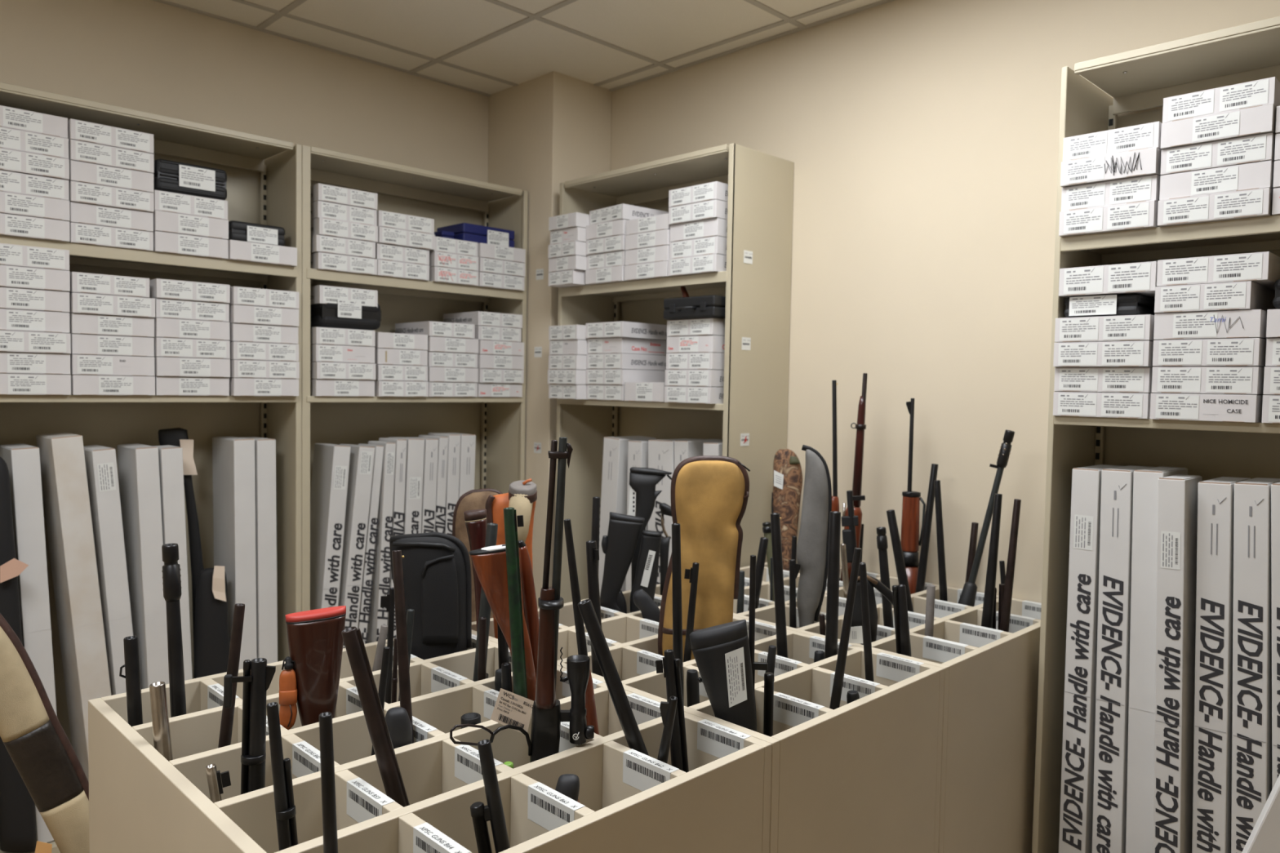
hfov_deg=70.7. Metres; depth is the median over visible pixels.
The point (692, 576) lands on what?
rifle
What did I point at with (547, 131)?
pillar
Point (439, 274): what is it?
box
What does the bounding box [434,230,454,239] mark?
case
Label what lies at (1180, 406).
box
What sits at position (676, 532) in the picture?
shotgun
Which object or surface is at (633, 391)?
box
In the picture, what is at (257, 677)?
gun barrel
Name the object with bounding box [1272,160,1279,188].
box
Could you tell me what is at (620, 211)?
box
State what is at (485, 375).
box
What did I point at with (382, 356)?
box
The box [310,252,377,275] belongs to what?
box
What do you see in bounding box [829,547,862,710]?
shotgun
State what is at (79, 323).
box
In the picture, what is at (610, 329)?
box
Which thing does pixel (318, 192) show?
box
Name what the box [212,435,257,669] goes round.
box
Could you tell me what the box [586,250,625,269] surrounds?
box
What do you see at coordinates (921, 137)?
wall
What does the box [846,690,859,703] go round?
rifle
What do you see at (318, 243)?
box
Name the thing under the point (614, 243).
box
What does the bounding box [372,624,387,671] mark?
rifle
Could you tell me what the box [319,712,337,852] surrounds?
shotgun
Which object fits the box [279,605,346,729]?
stock
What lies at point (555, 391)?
box
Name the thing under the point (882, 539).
shotgun
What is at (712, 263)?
box
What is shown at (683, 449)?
box
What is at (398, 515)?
box
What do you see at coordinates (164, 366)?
box
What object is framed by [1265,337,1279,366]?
box
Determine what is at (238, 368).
box
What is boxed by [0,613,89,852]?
case
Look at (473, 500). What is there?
case
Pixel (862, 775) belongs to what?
rack
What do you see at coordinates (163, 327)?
box
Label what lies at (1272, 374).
box
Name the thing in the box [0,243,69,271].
box
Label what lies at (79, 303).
box
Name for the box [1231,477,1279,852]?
box
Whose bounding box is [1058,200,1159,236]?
box
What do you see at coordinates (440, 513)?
box
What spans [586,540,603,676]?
shotgun
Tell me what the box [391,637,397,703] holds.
rifle
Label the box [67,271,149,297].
box
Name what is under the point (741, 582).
rifle
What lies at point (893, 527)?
shotgun
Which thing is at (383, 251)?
box
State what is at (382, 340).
box
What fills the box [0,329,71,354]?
box
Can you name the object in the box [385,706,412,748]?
rifle
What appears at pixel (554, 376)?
box
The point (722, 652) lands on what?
stock
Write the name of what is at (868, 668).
shotgun
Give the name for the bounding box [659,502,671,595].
rifle
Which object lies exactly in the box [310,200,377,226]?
box
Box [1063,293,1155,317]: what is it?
case
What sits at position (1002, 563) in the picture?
rifle
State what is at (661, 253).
box
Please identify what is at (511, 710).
rifle
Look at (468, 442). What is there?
box
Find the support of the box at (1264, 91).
on the box at (1259, 120)
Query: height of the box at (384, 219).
0.058 m
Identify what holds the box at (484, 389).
on the shelving unit at (497, 424)
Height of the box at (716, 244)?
0.058 m
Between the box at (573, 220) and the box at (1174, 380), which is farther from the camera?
the box at (573, 220)
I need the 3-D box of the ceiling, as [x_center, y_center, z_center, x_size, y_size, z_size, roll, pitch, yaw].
[-0.247,-1.350,0.417,5.047,0.122,5.660,-2,4,-45]
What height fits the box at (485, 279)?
0.056 m
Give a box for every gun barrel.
[223,657,275,795]
[341,626,409,807]
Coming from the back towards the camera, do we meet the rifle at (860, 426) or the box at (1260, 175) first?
the rifle at (860, 426)
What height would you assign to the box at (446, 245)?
0.056 m
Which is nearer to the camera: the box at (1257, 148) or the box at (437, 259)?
the box at (1257, 148)
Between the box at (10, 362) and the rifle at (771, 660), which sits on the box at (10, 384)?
the box at (10, 362)
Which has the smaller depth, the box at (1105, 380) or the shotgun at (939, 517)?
the box at (1105, 380)
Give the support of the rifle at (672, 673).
in the rack at (632, 801)
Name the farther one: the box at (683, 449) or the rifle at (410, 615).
the box at (683, 449)
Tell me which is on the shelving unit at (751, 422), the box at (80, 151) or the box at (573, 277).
the box at (573, 277)
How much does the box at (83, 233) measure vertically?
0.057 m
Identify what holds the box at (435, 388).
on the shelving unit at (497, 424)
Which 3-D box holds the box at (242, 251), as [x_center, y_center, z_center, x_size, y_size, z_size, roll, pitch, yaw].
[-1.338,-0.582,3.090,0.221,0.061,0.261,-1,4,-44]
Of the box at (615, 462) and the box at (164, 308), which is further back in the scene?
the box at (615, 462)
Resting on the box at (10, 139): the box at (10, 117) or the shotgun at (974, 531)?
the box at (10, 117)
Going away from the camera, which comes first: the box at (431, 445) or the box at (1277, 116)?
the box at (1277, 116)
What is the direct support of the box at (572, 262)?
on the box at (573, 277)
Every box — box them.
[0,105,67,138]
[0,126,68,159]
[0,147,69,180]
[0,169,69,200]
[0,191,70,221]
[0,213,70,242]
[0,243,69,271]
[0,264,70,291]
[0,286,69,312]
[0,308,70,333]
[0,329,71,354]
[0,351,70,373]
[0,373,71,395]
[0,443,57,843]
[35,431,111,782]
[58,354,155,376]
[64,333,154,356]
[67,118,153,153]
[67,160,153,192]
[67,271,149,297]
[68,139,154,173]
[68,180,154,212]
[68,222,153,251]
[68,292,155,318]
[69,201,153,231]
[69,313,154,337]
[71,374,155,395]
[83,444,133,695]
[116,443,168,689]
[149,278,230,303]
[151,210,228,239]
[151,297,229,321]
[151,317,229,340]
[152,231,228,259]
[152,444,192,680]
[153,190,227,219]
[154,337,230,359]
[154,356,230,377]
[155,376,229,395]
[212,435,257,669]
[226,240,297,266]
[226,304,298,326]
[227,286,299,309]
[228,360,299,378]
[229,323,297,344]
[229,341,298,361]
[229,377,298,395]
[239,436,277,663]
[310,182,377,209]
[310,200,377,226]
[310,217,377,242]
[310,234,375,258]
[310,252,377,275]
[310,284,377,307]
[310,326,374,346]
[310,344,374,363]
[310,361,375,379]
[310,379,374,396]
[310,443,350,610]
[337,444,374,648]
[357,364,427,381]
[357,443,383,644]
[365,440,395,643]
[373,348,427,365]
[374,243,429,265]
[374,332,427,350]
[374,380,428,396]
[375,226,435,250]
[377,209,434,234]
[377,259,429,280]
[378,437,406,639]
[388,436,424,534]
[395,320,475,338]
[395,366,478,382]
[406,436,438,533]
[418,435,448,533]
[426,336,478,353]
[426,351,477,368]
[427,432,460,535]
[428,382,477,396]
[429,235,477,257]
[429,251,478,271]
[429,266,478,286]
[441,432,475,498]
[443,311,522,328]
[465,368,524,383]
[475,271,524,291]
[475,325,521,342]
[476,257,525,276]
[477,242,525,262]
[477,339,524,355]
[477,354,524,369]
[477,382,522,397]
[547,240,588,258]
[547,369,624,385]
[548,212,589,231]
[548,255,586,272]
[548,269,586,287]
[548,324,588,340]
[548,355,586,369]
[548,384,586,399]
[549,339,592,355]
[550,226,586,244]
[585,265,625,284]
[585,321,671,340]
[586,218,627,239]
[586,234,626,255]
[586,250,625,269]
[586,353,666,370]
[586,368,665,384]
[586,384,624,400]
[587,337,669,355]
[589,203,668,225]
[598,435,656,593]
[624,260,671,280]
[624,382,704,402]
[625,229,671,250]
[625,244,670,265]
[625,439,657,591]
[626,213,671,235]
[648,438,700,584]
[664,386,724,404]
[665,369,724,386]
[666,317,724,337]
[666,335,724,353]
[666,352,724,370]
[668,181,728,207]
[668,199,728,225]
[668,253,726,276]
[669,235,727,258]
[670,217,727,242]
[674,439,722,470]
[702,441,722,455]
[1053,341,1153,367]
[1053,367,1172,393]
[1053,391,1151,418]
[1054,314,1157,342]
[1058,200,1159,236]
[1058,261,1157,297]
[1058,464,1122,852]
[1060,146,1161,187]
[1061,174,1159,211]
[1062,121,1161,161]
[1092,465,1154,852]
[1125,466,1187,852]
[1149,393,1262,422]
[1151,366,1272,395]
[1152,337,1266,367]
[1152,474,1202,852]
[1153,309,1267,340]
[1154,280,1278,313]
[1156,251,1279,289]
[1157,187,1272,226]
[1159,160,1274,200]
[1160,103,1276,149]
[1160,132,1275,175]
[1162,76,1279,123]
[1191,476,1250,852]
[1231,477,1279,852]
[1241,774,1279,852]
[1261,395,1279,423]
[1262,366,1279,395]
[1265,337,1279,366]
[1266,309,1279,337]
[1271,187,1279,215]
[1271,481,1279,787]
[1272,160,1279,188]
[1274,133,1279,160]
[1275,106,1279,133]
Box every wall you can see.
[0,0,488,212]
[610,0,1279,603]
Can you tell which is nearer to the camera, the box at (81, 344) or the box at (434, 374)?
the box at (81, 344)
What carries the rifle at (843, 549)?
in the rack at (991, 677)
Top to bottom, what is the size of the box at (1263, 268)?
0.059 m
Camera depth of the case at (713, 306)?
3.04 m
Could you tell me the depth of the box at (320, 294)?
3.20 m
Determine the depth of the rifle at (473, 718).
1.69 m
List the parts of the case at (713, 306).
handle, case lid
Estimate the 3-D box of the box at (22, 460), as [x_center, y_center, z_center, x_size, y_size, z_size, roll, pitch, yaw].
[-1.832,0.645,2.712,0.122,1.180,0.201,-2,4,-45]
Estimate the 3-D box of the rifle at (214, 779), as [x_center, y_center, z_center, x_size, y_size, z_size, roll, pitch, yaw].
[-0.598,0.932,1.411,0.148,0.827,0.038,0,3,-19]
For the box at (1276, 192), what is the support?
on the shelving unit at (1140, 78)
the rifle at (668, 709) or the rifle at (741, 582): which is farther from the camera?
the rifle at (741, 582)
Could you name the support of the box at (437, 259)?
on the box at (439, 274)
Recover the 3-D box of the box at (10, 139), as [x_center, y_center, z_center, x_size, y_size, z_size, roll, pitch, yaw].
[-1.817,-0.805,2.614,0.222,0.058,0.261,-1,4,-44]
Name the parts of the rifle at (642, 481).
butt plate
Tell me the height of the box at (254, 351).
0.058 m
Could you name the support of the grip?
on the case at (713, 306)
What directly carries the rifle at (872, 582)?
in the rack at (991, 677)
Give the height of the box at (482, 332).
0.056 m
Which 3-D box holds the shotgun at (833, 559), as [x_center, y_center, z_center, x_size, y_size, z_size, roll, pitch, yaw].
[0.441,0.763,2.130,0.062,1.129,0.040,2,3,16]
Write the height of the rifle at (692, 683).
0.827 m
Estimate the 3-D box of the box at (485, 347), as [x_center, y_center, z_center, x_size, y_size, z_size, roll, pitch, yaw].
[-0.653,-0.327,3.785,0.219,0.056,0.261,-2,4,-45]
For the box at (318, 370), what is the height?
0.059 m
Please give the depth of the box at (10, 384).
2.56 m
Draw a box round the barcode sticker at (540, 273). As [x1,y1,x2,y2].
[536,268,543,279]
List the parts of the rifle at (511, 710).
adjustment knob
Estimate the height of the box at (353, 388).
0.059 m
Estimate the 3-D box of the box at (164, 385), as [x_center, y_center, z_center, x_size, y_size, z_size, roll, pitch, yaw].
[-1.511,-0.134,2.962,0.219,0.058,0.261,-2,4,-45]
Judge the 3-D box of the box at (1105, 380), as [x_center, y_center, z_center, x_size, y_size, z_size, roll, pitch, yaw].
[1.210,-0.116,2.273,0.291,0.059,0.214,-2,4,-45]
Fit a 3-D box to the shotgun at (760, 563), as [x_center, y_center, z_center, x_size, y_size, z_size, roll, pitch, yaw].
[0.266,0.809,2.580,0.179,0.997,0.039,1,3,6]
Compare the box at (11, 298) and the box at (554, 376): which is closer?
the box at (11, 298)
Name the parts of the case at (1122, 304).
case lid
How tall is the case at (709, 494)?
0.841 m
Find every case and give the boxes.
[0,457,36,852]
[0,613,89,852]
[152,158,226,199]
[193,565,230,679]
[226,220,284,246]
[310,299,381,330]
[389,532,471,660]
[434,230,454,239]
[436,222,514,247]
[452,488,502,622]
[657,455,750,660]
[663,294,725,319]
[771,448,802,570]
[796,444,831,627]
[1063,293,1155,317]
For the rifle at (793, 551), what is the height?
0.953 m
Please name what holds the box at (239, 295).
on the box at (244, 314)
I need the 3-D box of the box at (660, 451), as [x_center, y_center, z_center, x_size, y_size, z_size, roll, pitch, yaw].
[0.142,0.644,3.368,0.201,1.194,0.147,-2,4,-45]
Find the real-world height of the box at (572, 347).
0.056 m
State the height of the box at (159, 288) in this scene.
0.058 m
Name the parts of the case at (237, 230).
case lid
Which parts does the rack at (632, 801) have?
panel, panel, panel, panel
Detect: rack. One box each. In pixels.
[88,634,772,852]
[471,590,944,852]
[654,559,1041,852]
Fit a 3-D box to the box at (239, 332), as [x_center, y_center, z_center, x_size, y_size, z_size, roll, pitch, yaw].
[-1.341,-0.316,3.108,0.218,0.058,0.261,-2,4,-45]
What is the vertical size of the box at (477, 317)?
0.056 m
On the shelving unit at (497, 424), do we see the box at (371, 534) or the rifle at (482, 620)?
the box at (371, 534)
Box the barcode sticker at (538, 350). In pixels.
[534,346,542,357]
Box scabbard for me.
[485,478,537,639]
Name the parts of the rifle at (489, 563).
butt plate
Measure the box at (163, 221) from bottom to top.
0.061 m
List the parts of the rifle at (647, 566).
butt plate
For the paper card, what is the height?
0.043 m
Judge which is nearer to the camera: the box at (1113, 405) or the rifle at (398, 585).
the rifle at (398, 585)
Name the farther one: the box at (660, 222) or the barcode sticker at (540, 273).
the barcode sticker at (540, 273)
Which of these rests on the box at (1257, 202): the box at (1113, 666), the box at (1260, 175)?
the box at (1260, 175)
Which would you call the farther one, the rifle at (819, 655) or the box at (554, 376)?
the box at (554, 376)
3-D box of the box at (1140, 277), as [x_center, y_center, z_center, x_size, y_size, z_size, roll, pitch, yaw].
[1.216,-0.355,2.255,0.291,0.068,0.216,-2,4,-44]
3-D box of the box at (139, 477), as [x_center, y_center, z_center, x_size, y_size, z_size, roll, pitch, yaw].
[-1.606,0.644,2.935,0.114,1.170,0.201,-2,4,-45]
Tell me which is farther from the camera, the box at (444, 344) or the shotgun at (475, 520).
the box at (444, 344)
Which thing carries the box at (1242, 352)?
on the box at (1174, 380)
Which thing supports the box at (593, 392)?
on the shelving unit at (751, 422)
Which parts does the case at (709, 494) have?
zip pull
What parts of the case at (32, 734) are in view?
leather panel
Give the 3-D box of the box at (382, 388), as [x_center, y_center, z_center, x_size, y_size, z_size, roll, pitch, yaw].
[-0.977,-0.147,3.480,0.208,0.058,0.261,-1,4,-44]
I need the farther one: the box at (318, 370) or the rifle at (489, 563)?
the box at (318, 370)
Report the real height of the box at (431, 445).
1.168 m
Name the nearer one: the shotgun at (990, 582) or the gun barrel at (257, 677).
the gun barrel at (257, 677)
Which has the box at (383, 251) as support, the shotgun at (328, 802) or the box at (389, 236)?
the box at (389, 236)
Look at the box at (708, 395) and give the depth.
3.07 m
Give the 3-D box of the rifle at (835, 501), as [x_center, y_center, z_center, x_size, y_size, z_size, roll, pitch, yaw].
[0.654,0.449,2.963,0.079,1.200,0.036,1,3,8]
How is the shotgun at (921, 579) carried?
in the rack at (991, 677)
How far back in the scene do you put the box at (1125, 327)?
2.15 m
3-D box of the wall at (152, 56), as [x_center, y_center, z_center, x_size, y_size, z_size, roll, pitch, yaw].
[-2.265,-0.112,2.553,4.966,2.816,0.100,-2,4,-45]
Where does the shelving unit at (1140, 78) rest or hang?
on the floor
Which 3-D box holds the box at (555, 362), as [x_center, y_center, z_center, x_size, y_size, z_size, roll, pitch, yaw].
[-0.201,-0.254,3.625,0.291,0.056,0.172,-2,4,-45]
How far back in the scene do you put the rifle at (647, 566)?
2.52 m
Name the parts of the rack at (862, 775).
panel, panel, panel, panel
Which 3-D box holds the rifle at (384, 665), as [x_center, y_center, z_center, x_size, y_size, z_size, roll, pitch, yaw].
[-0.504,0.860,1.560,0.133,0.958,0.037,0,3,-14]
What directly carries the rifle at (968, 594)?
in the rack at (991, 677)
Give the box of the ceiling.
[153,0,894,96]
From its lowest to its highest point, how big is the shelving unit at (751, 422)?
2.259 m
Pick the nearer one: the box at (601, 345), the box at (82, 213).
the box at (82, 213)
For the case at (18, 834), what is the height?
1.150 m
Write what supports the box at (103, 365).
on the box at (80, 384)
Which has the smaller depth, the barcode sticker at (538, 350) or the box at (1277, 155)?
the box at (1277, 155)
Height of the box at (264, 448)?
1.183 m
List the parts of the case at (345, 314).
case lid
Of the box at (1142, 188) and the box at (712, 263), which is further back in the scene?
the box at (712, 263)
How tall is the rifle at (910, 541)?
1.276 m
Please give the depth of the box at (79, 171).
2.67 m
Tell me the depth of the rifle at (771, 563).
2.63 m
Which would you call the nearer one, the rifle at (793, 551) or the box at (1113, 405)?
the box at (1113, 405)
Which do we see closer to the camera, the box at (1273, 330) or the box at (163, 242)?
the box at (1273, 330)
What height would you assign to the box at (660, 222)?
0.054 m
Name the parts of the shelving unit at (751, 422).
panel, shelf, shelf, panel, panel, panel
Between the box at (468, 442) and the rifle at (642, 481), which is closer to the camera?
the rifle at (642, 481)
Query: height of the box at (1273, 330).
0.059 m
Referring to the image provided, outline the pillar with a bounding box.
[488,71,611,608]
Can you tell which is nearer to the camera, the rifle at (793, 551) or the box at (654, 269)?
the rifle at (793, 551)
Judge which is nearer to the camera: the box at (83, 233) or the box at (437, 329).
the box at (83, 233)
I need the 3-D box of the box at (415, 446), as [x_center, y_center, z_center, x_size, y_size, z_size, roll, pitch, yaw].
[-0.943,0.628,3.547,0.112,1.170,0.161,-2,4,-45]
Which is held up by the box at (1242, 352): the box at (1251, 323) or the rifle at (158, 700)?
the box at (1251, 323)
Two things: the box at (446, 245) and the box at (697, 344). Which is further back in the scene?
the box at (446, 245)
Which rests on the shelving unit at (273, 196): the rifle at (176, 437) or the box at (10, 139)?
the rifle at (176, 437)
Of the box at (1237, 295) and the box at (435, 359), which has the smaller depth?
the box at (1237, 295)
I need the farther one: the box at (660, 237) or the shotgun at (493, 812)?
the box at (660, 237)
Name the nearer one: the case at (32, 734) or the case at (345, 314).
the case at (32, 734)
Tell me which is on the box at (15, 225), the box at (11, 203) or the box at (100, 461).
the box at (11, 203)
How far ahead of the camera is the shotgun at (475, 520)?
1.95 m
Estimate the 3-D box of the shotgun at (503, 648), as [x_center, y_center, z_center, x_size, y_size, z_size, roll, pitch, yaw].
[-0.285,0.790,1.995,0.072,0.831,0.033,1,3,-4]
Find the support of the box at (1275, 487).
on the shelving unit at (1140, 78)
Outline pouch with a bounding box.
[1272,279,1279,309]
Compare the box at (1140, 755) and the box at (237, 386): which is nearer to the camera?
the box at (1140, 755)
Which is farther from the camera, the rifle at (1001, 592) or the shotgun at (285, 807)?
the rifle at (1001, 592)
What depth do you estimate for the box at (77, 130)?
2.67 m
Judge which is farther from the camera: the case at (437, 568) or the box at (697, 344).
the box at (697, 344)
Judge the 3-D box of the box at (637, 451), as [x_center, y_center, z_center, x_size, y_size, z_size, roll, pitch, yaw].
[0.041,0.643,3.471,0.201,1.182,0.075,-2,4,-45]
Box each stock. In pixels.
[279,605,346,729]
[689,619,756,732]
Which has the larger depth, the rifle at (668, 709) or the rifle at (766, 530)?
the rifle at (766, 530)
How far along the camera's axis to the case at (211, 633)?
2.98 m
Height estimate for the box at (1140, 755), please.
1.210 m
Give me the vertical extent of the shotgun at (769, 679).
1.094 m
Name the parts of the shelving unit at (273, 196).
shelf, panel, panel, shelf, shelf, panel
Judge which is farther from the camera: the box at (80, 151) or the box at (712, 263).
the box at (712, 263)
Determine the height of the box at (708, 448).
1.198 m
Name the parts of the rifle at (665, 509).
butt plate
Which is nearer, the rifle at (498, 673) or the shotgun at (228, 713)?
the shotgun at (228, 713)
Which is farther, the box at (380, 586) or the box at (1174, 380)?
the box at (380, 586)
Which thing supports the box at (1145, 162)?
on the box at (1142, 188)
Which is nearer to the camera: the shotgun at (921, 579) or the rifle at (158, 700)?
the rifle at (158, 700)
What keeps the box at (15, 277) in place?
on the box at (11, 298)
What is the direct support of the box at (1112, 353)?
on the box at (1105, 380)
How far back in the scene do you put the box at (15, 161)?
2.54 m
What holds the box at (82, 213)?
on the box at (83, 233)
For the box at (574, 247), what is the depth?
3.48 m
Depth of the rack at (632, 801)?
1.49 m
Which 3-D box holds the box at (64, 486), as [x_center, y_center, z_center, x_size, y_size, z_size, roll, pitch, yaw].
[-1.728,0.627,2.786,0.186,1.213,0.201,-2,4,-45]
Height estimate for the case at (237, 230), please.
0.069 m
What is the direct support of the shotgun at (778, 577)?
in the rack at (862, 775)
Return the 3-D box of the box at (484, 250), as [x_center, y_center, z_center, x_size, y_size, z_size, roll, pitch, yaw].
[-0.646,-0.712,3.764,0.223,0.056,0.261,-1,4,-44]
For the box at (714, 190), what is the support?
on the box at (712, 209)
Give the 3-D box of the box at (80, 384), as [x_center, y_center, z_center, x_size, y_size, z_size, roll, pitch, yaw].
[-1.668,-0.129,2.802,0.220,0.058,0.261,-2,4,-45]
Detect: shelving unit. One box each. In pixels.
[0,81,302,852]
[301,145,528,611]
[555,142,794,603]
[1031,16,1279,852]
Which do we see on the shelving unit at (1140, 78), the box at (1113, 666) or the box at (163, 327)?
the box at (1113, 666)
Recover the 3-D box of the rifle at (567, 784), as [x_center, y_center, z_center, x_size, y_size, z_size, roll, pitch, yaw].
[-0.092,0.949,1.433,0.098,0.805,0.038,1,3,-4]
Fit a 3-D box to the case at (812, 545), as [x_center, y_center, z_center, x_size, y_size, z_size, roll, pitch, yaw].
[0.464,0.435,2.424,0.089,0.773,0.056,1,3,5]
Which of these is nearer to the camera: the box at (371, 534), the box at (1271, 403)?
the box at (1271, 403)
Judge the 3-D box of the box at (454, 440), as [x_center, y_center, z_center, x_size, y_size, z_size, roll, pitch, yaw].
[-0.818,0.619,3.670,0.091,1.182,0.161,-2,4,-45]
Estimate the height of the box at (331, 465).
1.155 m
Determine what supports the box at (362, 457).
on the shelving unit at (497, 424)
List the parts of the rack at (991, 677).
panel, panel, panel, panel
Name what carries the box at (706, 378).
on the box at (708, 395)
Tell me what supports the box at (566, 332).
on the box at (572, 347)
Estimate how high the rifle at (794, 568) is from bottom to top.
0.962 m
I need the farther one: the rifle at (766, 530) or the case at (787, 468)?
the case at (787, 468)
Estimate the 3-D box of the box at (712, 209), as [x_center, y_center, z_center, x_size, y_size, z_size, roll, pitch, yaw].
[0.281,-0.736,3.184,0.291,0.058,0.220,-1,4,-44]
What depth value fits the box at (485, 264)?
3.67 m
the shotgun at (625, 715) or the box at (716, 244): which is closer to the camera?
the shotgun at (625, 715)
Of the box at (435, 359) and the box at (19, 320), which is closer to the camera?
the box at (19, 320)
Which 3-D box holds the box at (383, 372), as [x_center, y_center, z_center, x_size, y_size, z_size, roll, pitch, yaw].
[-0.980,-0.207,3.480,0.208,0.058,0.261,-2,4,-45]
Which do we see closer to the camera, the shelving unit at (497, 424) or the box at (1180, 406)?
the box at (1180, 406)
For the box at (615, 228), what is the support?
on the box at (614, 243)
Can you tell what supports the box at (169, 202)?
on the box at (163, 221)
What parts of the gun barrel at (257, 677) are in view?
swivel arm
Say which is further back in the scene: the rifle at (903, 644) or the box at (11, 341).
the box at (11, 341)
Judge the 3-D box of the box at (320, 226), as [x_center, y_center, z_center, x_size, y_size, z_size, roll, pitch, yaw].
[-1.124,-0.704,3.297,0.224,0.057,0.261,-2,4,-45]
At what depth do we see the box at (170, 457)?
2.89 m
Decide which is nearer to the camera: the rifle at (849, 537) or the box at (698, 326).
the rifle at (849, 537)
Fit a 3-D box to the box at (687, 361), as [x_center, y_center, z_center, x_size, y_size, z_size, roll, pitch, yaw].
[0.270,-0.227,3.198,0.291,0.056,0.213,-1,4,-44]
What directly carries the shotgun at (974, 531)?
in the rack at (991, 677)
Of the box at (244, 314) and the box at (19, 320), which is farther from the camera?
the box at (244, 314)
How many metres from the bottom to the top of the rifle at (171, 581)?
1.103 m
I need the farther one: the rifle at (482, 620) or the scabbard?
the scabbard
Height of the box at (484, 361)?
0.056 m
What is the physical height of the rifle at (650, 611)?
0.874 m
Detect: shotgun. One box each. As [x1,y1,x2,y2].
[119,635,142,727]
[217,603,244,748]
[266,702,297,851]
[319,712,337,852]
[463,509,488,679]
[470,739,510,852]
[472,523,497,681]
[497,622,509,669]
[577,599,648,755]
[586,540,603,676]
[591,497,600,568]
[671,523,684,704]
[747,537,768,610]
[748,555,774,737]
[770,512,787,657]
[818,613,825,635]
[824,511,840,658]
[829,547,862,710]
[859,563,874,682]
[875,526,893,628]
[886,509,914,612]
[915,463,937,593]
[924,584,935,636]
[933,480,947,601]
[964,522,978,582]
[981,493,1002,628]
[1000,498,1021,632]
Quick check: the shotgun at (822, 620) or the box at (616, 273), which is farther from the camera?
the box at (616, 273)
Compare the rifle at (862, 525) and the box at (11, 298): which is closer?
the box at (11, 298)
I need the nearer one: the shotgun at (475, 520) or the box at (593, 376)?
the shotgun at (475, 520)
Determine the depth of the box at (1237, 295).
2.00 m
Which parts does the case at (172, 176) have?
case lid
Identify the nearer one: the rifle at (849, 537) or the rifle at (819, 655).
the rifle at (819, 655)
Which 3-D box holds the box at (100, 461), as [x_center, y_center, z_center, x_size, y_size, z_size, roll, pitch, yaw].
[-1.676,0.646,2.866,0.154,1.170,0.201,-2,4,-45]
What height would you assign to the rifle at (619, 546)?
1.062 m
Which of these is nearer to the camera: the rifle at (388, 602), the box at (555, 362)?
the rifle at (388, 602)
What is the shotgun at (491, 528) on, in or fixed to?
in the rack at (632, 801)
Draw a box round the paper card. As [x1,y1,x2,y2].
[848,626,862,643]
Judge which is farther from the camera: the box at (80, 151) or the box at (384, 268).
the box at (384, 268)
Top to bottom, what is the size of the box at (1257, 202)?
0.056 m
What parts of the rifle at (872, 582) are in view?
charging arm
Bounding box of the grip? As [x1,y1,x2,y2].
[680,285,689,297]
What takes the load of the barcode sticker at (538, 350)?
attached to the pillar
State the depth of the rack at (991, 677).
2.23 m
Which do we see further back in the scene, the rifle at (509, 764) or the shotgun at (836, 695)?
the shotgun at (836, 695)
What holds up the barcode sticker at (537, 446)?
attached to the pillar
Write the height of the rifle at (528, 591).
1.090 m
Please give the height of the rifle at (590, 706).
1.170 m
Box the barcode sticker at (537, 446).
[533,442,541,453]
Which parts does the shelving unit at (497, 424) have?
panel, panel, shelf, shelf, panel, panel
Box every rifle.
[149,681,173,761]
[157,427,204,658]
[161,543,186,717]
[205,764,231,803]
[371,646,390,755]
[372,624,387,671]
[380,587,394,703]
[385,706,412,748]
[391,550,413,743]
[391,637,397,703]
[398,608,414,701]
[449,436,594,762]
[460,712,480,728]
[468,544,536,701]
[477,617,486,680]
[494,668,501,692]
[501,662,512,693]
[503,507,527,698]
[503,761,513,768]
[518,539,538,679]
[555,773,580,803]
[564,519,599,734]
[600,511,644,613]
[628,466,672,590]
[630,530,662,613]
[632,589,659,622]
[655,649,688,772]
[657,696,677,764]
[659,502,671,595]
[683,562,699,662]
[686,669,699,706]
[736,570,744,613]
[762,521,774,601]
[764,644,776,674]
[769,557,773,601]
[789,559,800,628]
[791,536,796,563]
[813,650,824,662]
[831,380,840,580]
[840,373,867,581]
[840,490,865,565]
[840,543,848,598]
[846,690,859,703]
[850,562,893,644]
[859,523,863,562]
[892,584,911,657]
[900,398,925,594]
[958,429,1014,606]
[992,583,1004,630]
[999,560,1005,584]
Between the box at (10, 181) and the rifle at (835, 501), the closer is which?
the box at (10, 181)
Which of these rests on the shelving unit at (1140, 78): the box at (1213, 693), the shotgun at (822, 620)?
the box at (1213, 693)
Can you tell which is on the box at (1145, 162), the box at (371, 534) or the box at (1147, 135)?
the box at (1147, 135)
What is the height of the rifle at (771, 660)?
0.852 m
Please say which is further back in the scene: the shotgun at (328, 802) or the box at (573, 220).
the box at (573, 220)
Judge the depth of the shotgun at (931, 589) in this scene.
2.29 m
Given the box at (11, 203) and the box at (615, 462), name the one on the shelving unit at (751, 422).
the box at (615, 462)
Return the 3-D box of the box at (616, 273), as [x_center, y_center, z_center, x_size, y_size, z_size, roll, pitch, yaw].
[-0.035,-0.575,3.506,0.291,0.055,0.208,-2,4,-45]
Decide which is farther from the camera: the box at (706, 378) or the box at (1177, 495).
the box at (706, 378)
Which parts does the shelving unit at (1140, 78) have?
panel, shelf, shelf, panel, panel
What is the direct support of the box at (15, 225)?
on the shelving unit at (273, 196)
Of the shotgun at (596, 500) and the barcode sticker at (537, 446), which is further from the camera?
the barcode sticker at (537, 446)

